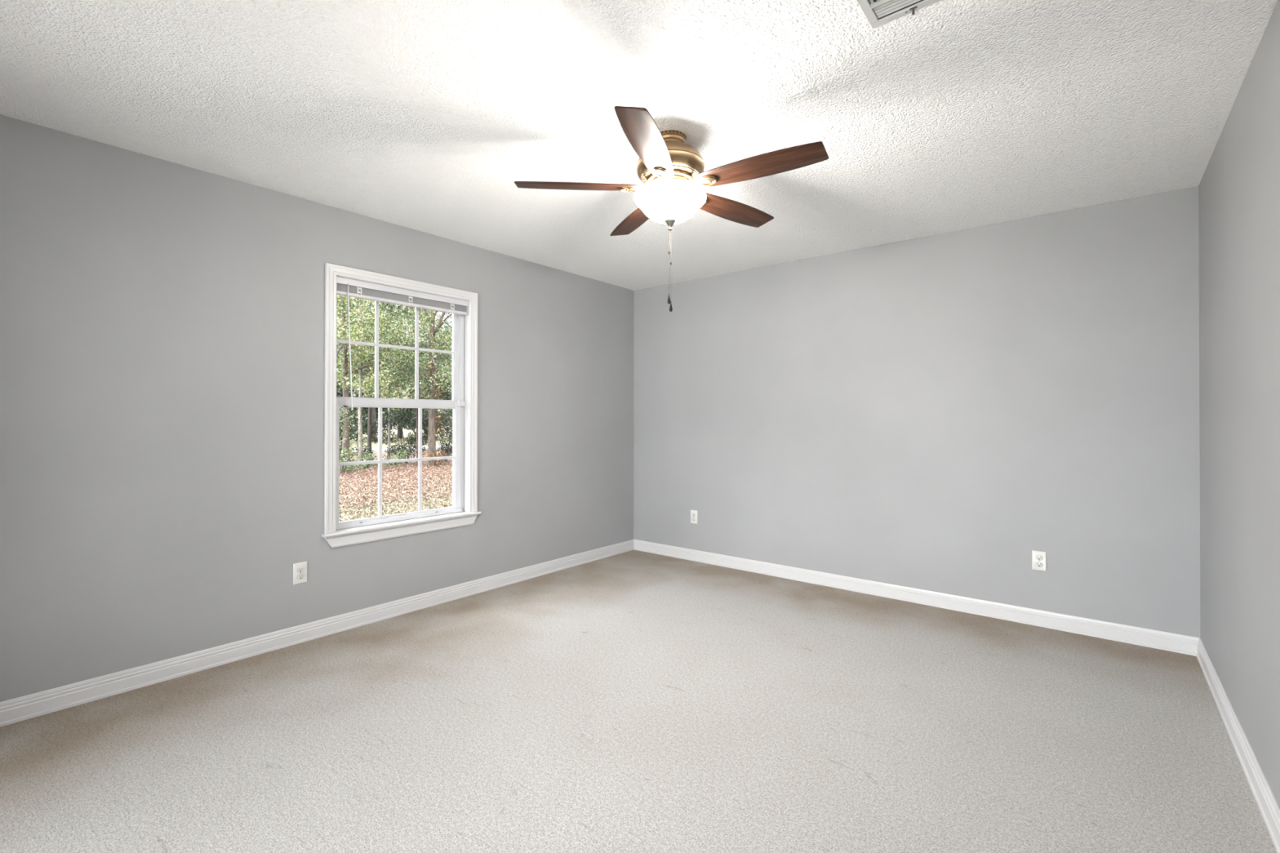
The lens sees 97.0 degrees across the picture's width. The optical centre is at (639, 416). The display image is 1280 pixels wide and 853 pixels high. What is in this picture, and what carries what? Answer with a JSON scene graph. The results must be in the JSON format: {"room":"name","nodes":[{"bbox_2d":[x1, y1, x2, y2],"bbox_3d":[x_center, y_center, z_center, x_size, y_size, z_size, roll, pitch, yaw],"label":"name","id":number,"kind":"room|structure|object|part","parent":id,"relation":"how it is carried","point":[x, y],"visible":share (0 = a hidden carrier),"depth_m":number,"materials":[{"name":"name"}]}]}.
{"room":"empty bedroom","nodes":[
{"label":"empty bedroom","id":0,"kind":"room"},
{"bbox_2d":[0,114,634,702],"bbox_3d":[-1.656,0.018,3.480,0.140,2.440,5.180,0,0,39],"label":"wall","id":1,"kind":"structure","parent":0,"point":[162,322],"depth_m":2.80,"materials":[{"name":"grey paint"}]},
{"bbox_2d":[293,561,307,584],"bbox_3d":[-1.862,0.859,3.104,0.008,0.114,0.070,0,0,39],"label":"wall outlet","id":2,"kind":"object","parent":1,"relation":"attached to","point":[300,570],"visible":1,"depth_m":3.10,"materials":[{"name":"white plastic"}]},
{"bbox_2d":[297,573,304,579],"bbox_3d":[-1.861,0.878,3.103,0.004,0.030,0.036,0,0,39],"label":"receptacle","id":3,"kind":"object","parent":2,"relation":"attached to","point":[300,576],"depth_m":3.10,"materials":[{"name":"white plastic"}]},
{"bbox_2d":[297,566,304,573],"bbox_3d":[-1.861,0.839,3.103,0.004,0.030,0.036,0,0,39],"label":"receptacle","id":4,"kind":"object","parent":2,"relation":"attached to","point":[300,569],"depth_m":3.10,"materials":[{"name":"white plastic"}]},
{"bbox_2d":[0,539,634,727],"bbox_3d":[-1.596,1.192,3.425,0.018,0.093,4.900,0,0,39],"label":"baseboard","id":5,"kind":"structure","parent":1,"relation":"attached to","point":[15,710],"depth_m":2.93,"materials":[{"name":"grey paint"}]},
{"bbox_2d":[321,262,481,547],"bbox_3d":[-1.502,-0.059,3.627,0.164,1.620,1.035,0,0,39],"label":"window","id":6,"kind":"structure","parent":1,"relation":"in","point":[336,533],"depth_m":3.58,"materials":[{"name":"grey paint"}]},
{"bbox_3d":[-1.762,-0.105,3.225,0.018,1.533,0.061,0,0,39],"label":"casing","id":7,"kind":"part","parent":6,"relation":"part of","materials":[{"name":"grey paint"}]},
{"bbox_3d":[-1.533,0.276,3.624,0.032,0.770,0.861,0,0,39],"label":"sash","id":8,"kind":"part","parent":6,"relation":"part of","materials":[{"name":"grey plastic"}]},
{"bbox_3d":[-1.519,0.648,3.611,0.010,0.026,0.861,0,0,39],"label":"lift rail","id":9,"kind":"part","parent":6,"relation":"part of","materials":[{"name":"grey plastic"}]},
{"bbox_3d":[-1.474,0.672,3.600,0.089,0.018,1.035,0,0,39],"label":"sill","id":10,"kind":"part","parent":6,"relation":"part of","materials":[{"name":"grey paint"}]},
{"bbox_3d":[-1.463,-0.839,3.595,0.018,0.061,1.007,0,0,39],"label":"head casing","id":11,"kind":"part","parent":6,"relation":"part of","materials":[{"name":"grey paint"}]},
{"bbox_2d":[337,276,468,410],"bbox_3d":[-1.479,-0.421,3.606,0.058,0.771,0.877,0,0,39],"label":"window blind","id":12,"kind":"object","parent":6,"relation":"attached to","point":[348,287],"visible":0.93,"depth_m":3.54,"materials":[{"name":"grey plastic"}]},
{"bbox_3d":[-1.488,-0.718,3.615,0.034,0.018,0.875,0,0,39],"label":"rail","id":13,"kind":"part","parent":12,"relation":"part of","materials":[{"name":"grey plastic"}]},
{"bbox_3d":[-1.559,-0.432,3.654,0.034,0.707,0.868,0,0,39],"label":"sash","id":14,"kind":"part","parent":6,"relation":"part of","materials":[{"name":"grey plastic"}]},
{"bbox_3d":[-1.546,-0.068,3.639,0.080,1.495,0.915,0,0,39],"label":"frame","id":15,"kind":"part","parent":6,"relation":"part of","materials":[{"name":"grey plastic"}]},
{"bbox_3d":[-1.166,-0.101,3.959,0.018,1.533,0.061,0,0,39],"label":"casing","id":16,"kind":"part","parent":6,"relation":"part of","materials":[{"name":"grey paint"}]},
{"bbox_2d":[0,549,1276,852],"bbox_3d":[-0.121,1.294,2.229,4.094,0.120,5.180,0,0,39],"label":"floor","id":17,"kind":"structure","parent":0,"point":[633,701],"depth_m":2.17,"materials":[{"name":"beige carpet"}]},
{"bbox_2d":[0,0,1277,290],"bbox_3d":[-0.119,-1.281,2.241,4.094,0.150,5.180,0,0,39],"label":"ceiling","id":18,"kind":"structure","parent":0,"point":[425,116],"depth_m":2.15,"materials":[{"name":"white paint"}]},
{"bbox_2d":[514,105,828,311],"bbox_3d":[0.166,-0.828,2.436,1.254,0.752,1.270,0,0,39],"label":"ceiling fan","id":19,"kind":"object","parent":18,"relation":"hanging from","point":[668,165],"visible":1,"depth_m":2.34,"materials":[{"name":"brown wood"}]},
{"bbox_3d":[-0.261,-0.983,2.416,0.529,0.006,0.138,0,11,-4],"label":"blade","id":20,"kind":"part","parent":19,"relation":"part of","materials":[{"name":"brown wood"}]},
{"bbox_3d":[-0.015,-0.981,2.806,0.138,0.006,0.529,-12,4,-21],"label":"blade","id":21,"kind":"part","parent":19,"relation":"part of","materials":[{"name":"brown wood"}]},
{"bbox_3d":[0.033,-0.985,2.061,0.138,0.006,0.529,12,3,14],"label":"blade","id":22,"kind":"part","parent":19,"relation":"part of","materials":[{"name":"brown wood"}]},
{"bbox_3d":[0.102,-0.896,2.464,0.042,0.054,0.042,0,0,39],"label":"bulb","id":23,"kind":"part","parent":19,"relation":"part of","materials":[{"name":"white glass"}]},
{"bbox_3d":[0.127,-0.667,2.441,0.005,0.277,0.002,0,0,15],"label":"pull chain","id":24,"kind":"part","parent":19,"relation":"part of","materials":[{"name":"silver metal"}]},
{"bbox_3d":[0.125,-0.896,2.405,0.042,0.054,0.042,0,0,39],"label":"bulb","id":25,"kind":"part","parent":19,"relation":"part of","materials":[{"name":"white glass"}]},
{"bbox_3d":[0.164,-0.896,2.454,0.042,0.054,0.042,0,0,39],"label":"bulb","id":26,"kind":"part","parent":19,"relation":"part of","materials":[{"name":"white glass"}]},
{"bbox_3d":[0.432,-0.981,2.692,0.529,0.006,0.138,0,-12,-40],"label":"blade","id":27,"kind":"part","parent":19,"relation":"part of","materials":[{"name":"brown wood"}]},
{"bbox_3d":[0.462,-0.984,2.231,0.529,0.006,0.138,0,-12,32],"label":"blade","id":28,"kind":"part","parent":19,"relation":"part of","materials":[{"name":"brown wood"}]},
{"bbox_2d":[856,0,941,28],"bbox_3d":[0.747,-1.194,1.504,0.356,0.028,0.356,0,0,39],"label":"ceiling vent","id":29,"kind":"object","parent":18,"relation":"in","point":[886,11],"visible":1,"depth_m":1.67,"materials":[{"name":"white metal"}]},
{"bbox_3d":[0.803,-1.191,1.661,0.020,0.022,0.006,0,0,39],"label":"damper lever","id":30,"kind":"part","parent":29,"relation":"part of","materials":[{"name":"silver metal"}]},
{"bbox_2d":[633,186,1199,637],"bbox_3d":[1.467,0.024,4.192,3.814,2.440,0.140,0,0,39],"label":"wall","id":31,"kind":"structure","parent":0,"point":[936,412],"depth_m":3.64,"materials":[{"name":"grey paint"}]},
{"bbox_2d":[690,510,697,524],"bbox_3d":[0.467,0.869,4.903,0.070,0.114,0.008,0,0,39],"label":"wall outlet","id":32,"kind":"object","parent":31,"relation":"attached to","point":[694,513],"visible":1,"depth_m":4.90,"materials":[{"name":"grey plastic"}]},
{"bbox_2d":[633,539,1199,656],"bbox_3d":[1.416,1.198,4.126,3.814,0.093,0.018,0,0,39],"label":"baseboard","id":33,"kind":"structure","parent":31,"relation":"attached to","point":[1179,643],"depth_m":3.63,"materials":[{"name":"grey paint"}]},
{"bbox_2d":[1031,550,1046,571],"bbox_3d":[2.370,0.857,3.360,0.070,0.114,0.008,0,0,39],"label":"wall outlet","id":34,"kind":"object","parent":31,"relation":"attached to","point":[1038,557],"visible":1,"depth_m":3.36,"materials":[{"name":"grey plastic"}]},
{"bbox_2d":[1035,561,1043,567],"bbox_3d":[2.369,0.877,3.359,0.036,0.030,0.001,0,0,39],"label":"receptacle","id":35,"kind":"object","parent":34,"relation":"attached to","point":[1037,564],"depth_m":3.36,"materials":[{"name":"white plastic"}]},
{"bbox_2d":[1035,555,1043,560],"bbox_3d":[2.369,0.838,3.359,0.036,0.030,0.001,0,0,39],"label":"receptacle","id":36,"kind":"object","parent":34,"relation":"attached to","point":[1037,557],"depth_m":3.36,"materials":[{"name":"white plastic"}]},
{"bbox_2d":[1198,0,1279,808],"bbox_3d":[1.415,0.009,0.990,0.140,2.440,5.180,0,0,39],"label":"wall","id":37,"kind":"structure","parent":0,"point":[1239,185],"depth_m":2.04,"materials":[{"name":"grey paint"}]},
{"bbox_2d":[1195,638,1279,852],"bbox_3d":[1.353,1.183,1.034,0.018,0.093,4.900,0,0,39],"label":"baseboard","id":38,"kind":"structure","parent":37,"relation":"attached to","point":[1269,810],"depth_m":1.99,"materials":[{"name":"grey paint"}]},
{"label":"outside","id":39,"kind":"structure","parent":0,"visible":0},
{"bbox_2d":[339,427,452,448],"bbox_3d":[-37.104,1.928,54.674,60.300,0.140,150.000,0,0,39],"label":"field","id":40,"kind":"structure","parent":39,"point":[406,432],"depth_m":43.37,"materials":[{"name":"yellow"}]},
{"bbox_2d":[336,325,374,440],"bbox_3d":[-21.868,-2.308,38.246,7.194,8.594,6.928,0,0,39],"label":"tree","id":41,"kind":"object","parent":40,"relation":"on","point":[337,388],"visible":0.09,"depth_m":38.72,"materials":[{"name":"green plant"}]},
{"bbox_2d":[336,300,392,437],"bbox_3d":[-22.082,-3.470,43.490,7.453,10.964,6.111,0,0,39],"label":"tree","id":42,"kind":"object","parent":40,"relation":"on","point":[338,315],"visible":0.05,"depth_m":42.59,"materials":[{"name":"green plant"}]},
{"bbox_2d":[336,323,437,441],"bbox_3d":[-18.962,-2.224,40.593,7.147,8.455,7.565,0,0,39],"label":"tree","id":43,"kind":"object","parent":40,"relation":"on","point":[374,411],"visible":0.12,"depth_m":40.52,"materials":[{"name":"green plant"}]},
{"bbox_2d":[364,319,440,438],"bbox_3d":[-20.156,-3.406,47.229,6.328,10.875,7.281,0,0,35],"label":"tree","id":44,"kind":"object","parent":40,"relation":"on","point":[398,427],"visible":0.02,"depth_m":47.16,"materials":[{"name":"green plant"}]},
{"bbox_2d":[391,333,452,439],"bbox_3d":[-17.018,-2.253,45.056,5.564,8.556,8.282,0,0,-29],"label":"tree","id":45,"kind":"object","parent":40,"relation":"on","point":[425,433],"visible":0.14,"depth_m":43.81,"materials":[{"name":"green plant"}]},
{"bbox_2d":[421,320,452,417],"bbox_3d":[-16.776,-3.178,50.675,6.217,10.456,7.310,0,0,39],"label":"tree","id":46,"kind":"object","parent":40,"relation":"on","point":[447,328],"visible":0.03,"depth_m":48.66,"materials":[{"name":"green plant"}]},
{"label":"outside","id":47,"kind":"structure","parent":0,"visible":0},
{"bbox_2d":[338,448,452,519],"bbox_3d":[-27.566,1.920,46.940,94.860,0.100,150.000,0,0,39],"label":"ground","id":48,"kind":"structure","parent":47,"point":[409,463],"depth_m":18.89,"materials":[{"name":"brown plant"}]},
{"bbox_2d":[338,447,359,475],"bbox_3d":[-9.220,1.420,17.338,1.131,0.925,1.117,0,0,39],"label":"shrub","id":49,"kind":"object","parent":48,"relation":"on","point":[351,467],"visible":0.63,"depth_m":17.42,"materials":[{"name":"green plant"}]},
{"bbox_2d":[338,407,373,462],"bbox_3d":[-10.776,0.640,20.365,2.384,2.510,1.941,0,0,39],"label":"shrub","id":50,"kind":"object","parent":48,"relation":"on","point":[366,449],"visible":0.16,"depth_m":20.42,"materials":[{"name":"green plant"}]},
{"bbox_2d":[336,294,398,386],"bbox_3d":[-8.724,-2.144,16.354,4.242,8.075,3.463,0,0,39],"label":"tree","id":51,"kind":"object","parent":48,"relation":"on","point":[340,329],"visible":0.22,"depth_m":16.82,"materials":[{"name":"green plant"}]},
{"bbox_2d":[351,450,385,471],"bbox_3d":[-9.124,1.507,18.816,1.086,0.768,1.038,0,0,39],"label":"shrub","id":52,"kind":"object","parent":48,"relation":"on","point":[368,455],"visible":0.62,"depth_m":18.75,"materials":[{"name":"green plant"}]},
{"bbox_2d":[336,294,423,472],"bbox_3d":[-9.339,-2.146,18.171,4.163,8.107,3.498,0,0,-40],"label":"tree","id":53,"kind":"object","parent":48,"relation":"on","point":[346,428],"visible":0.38,"depth_m":18.12,"materials":[{"name":"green plant"}]},
{"bbox_2d":[336,297,429,466],"bbox_3d":[-9.744,-2.343,19.896,3.835,8.504,4.044,0,0,39],"label":"tree","id":54,"kind":"object","parent":48,"relation":"on","point":[360,421],"visible":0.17,"depth_m":19.87,"materials":[{"name":"green plant"}]},
{"bbox_2d":[336,295,435,465],"bbox_3d":[-10.152,-1.680,21.031,4.234,7.190,4.140,0,0,39],"label":"tree","id":55,"kind":"object","parent":48,"relation":"on","point":[369,423],"visible":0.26,"depth_m":20.70,"materials":[{"name":"green plant"}]},
{"bbox_2d":[336,298,445,464],"bbox_3d":[-9.394,-1.650,21.489,3.888,7.134,4.015,0,0,39],"label":"tree","id":56,"kind":"object","parent":48,"relation":"on","point":[420,309],"visible":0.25,"depth_m":21.29,"materials":[{"name":"green plant"}]},
{"bbox_2d":[338,461,452,508],"bbox_3d":[-5.539,1.725,17.235,8.543,0.101,12.812,0,0,39],"label":"fallen leaves","id":57,"kind":"object","parent":48,"relation":"on","point":[348,481],"visible":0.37,"depth_m":14.74,"materials":[{"name":"brown plant"}]},
{"bbox_2d":[338,472,452,521],"bbox_3d":[-4.109,1.755,13.831,8.069,0.078,12.066,0,0,39],"label":"dry grass","id":58,"kind":"structure","parent":48,"relation":"on","point":[401,504],"depth_m":11.40,"materials":[{"name":"beige plant"}]},
{"bbox_2d":[382,448,411,467],"bbox_3d":[-8.649,1.527,20.099,1.144,0.791,1.125,0,0,39],"label":"shrub","id":59,"kind":"object","parent":48,"relation":"on","point":[397,456],"visible":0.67,"depth_m":20.02,"materials":[{"name":"green plant"}]},
{"bbox_2d":[351,299,446,465],"bbox_3d":[-8.252,-1.686,21.054,3.801,7.205,4.069,0,0,39],"label":"tree","id":60,"kind":"object","parent":48,"relation":"on","point":[425,393],"visible":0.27,"depth_m":20.42,"materials":[{"name":"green plant"}]},
{"bbox_2d":[371,408,440,463],"bbox_3d":[-8.871,0.781,21.690,2.210,2.243,2.331,0,0,39],"label":"shrub","id":61,"kind":"object","parent":48,"relation":"on","point":[399,418],"visible":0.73,"depth_m":21.43,"materials":[{"name":"green plant"}]},
{"bbox_2d":[368,306,452,467],"bbox_3d":[-7.347,-2.872,20.318,5.612,9.574,5.303,0,0,39],"label":"tree","id":62,"kind":"object","parent":48,"relation":"on","point":[432,415],"visible":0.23,"depth_m":20.18,"materials":[{"name":"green plant"}]},
{"bbox_2d":[400,308,452,427],"bbox_3d":[-7.516,-2.344,23.380,4.401,8.546,4.314,0,0,34],"label":"tree","id":63,"kind":"object","parent":48,"relation":"on","point":[447,323],"visible":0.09,"depth_m":22.29,"materials":[{"name":"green plant"}]},
{"bbox_2d":[409,408,452,462],"bbox_3d":[-7.715,0.726,22.473,2.320,2.363,2.219,0,0,39],"label":"shrub","id":64,"kind":"object","parent":48,"relation":"on","point":[449,433],"visible":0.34,"depth_m":22.43,"materials":[{"name":"green plant"}]},
{"bbox_3d":[-7.772,0.722,22.038,0.215,2.364,0.653,0,0,39],"label":"stem","id":65,"kind":"part","parent":64,"relation":"part of","materials":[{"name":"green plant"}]},
{"bbox_3d":[-7.406,0.868,22.120,0.680,2.073,0.064,0,0,39],"label":"stem","id":66,"kind":"part","parent":64,"relation":"part of","materials":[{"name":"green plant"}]},
{"bbox_2d":[417,448,451,467],"bbox_3d":[-7.321,1.519,20.222,1.048,0.762,1.121,0,0,39],"label":"shrub","id":67,"kind":"object","parent":48,"relation":"on","point":[442,455],"visible":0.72,"depth_m":20.11,"materials":[{"name":"green plant"}]},
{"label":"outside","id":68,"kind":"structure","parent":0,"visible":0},
{"bbox_2d":[341,444,452,453],"bbox_3d":[-12.364,1.850,34.616,3.200,0.090,110.000,0,0,39],"label":"road","id":69,"kind":"structure","parent":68,"point":[384,448],"depth_m":31.80,"materials":[{"name":"grey asphalt"}]}
]}

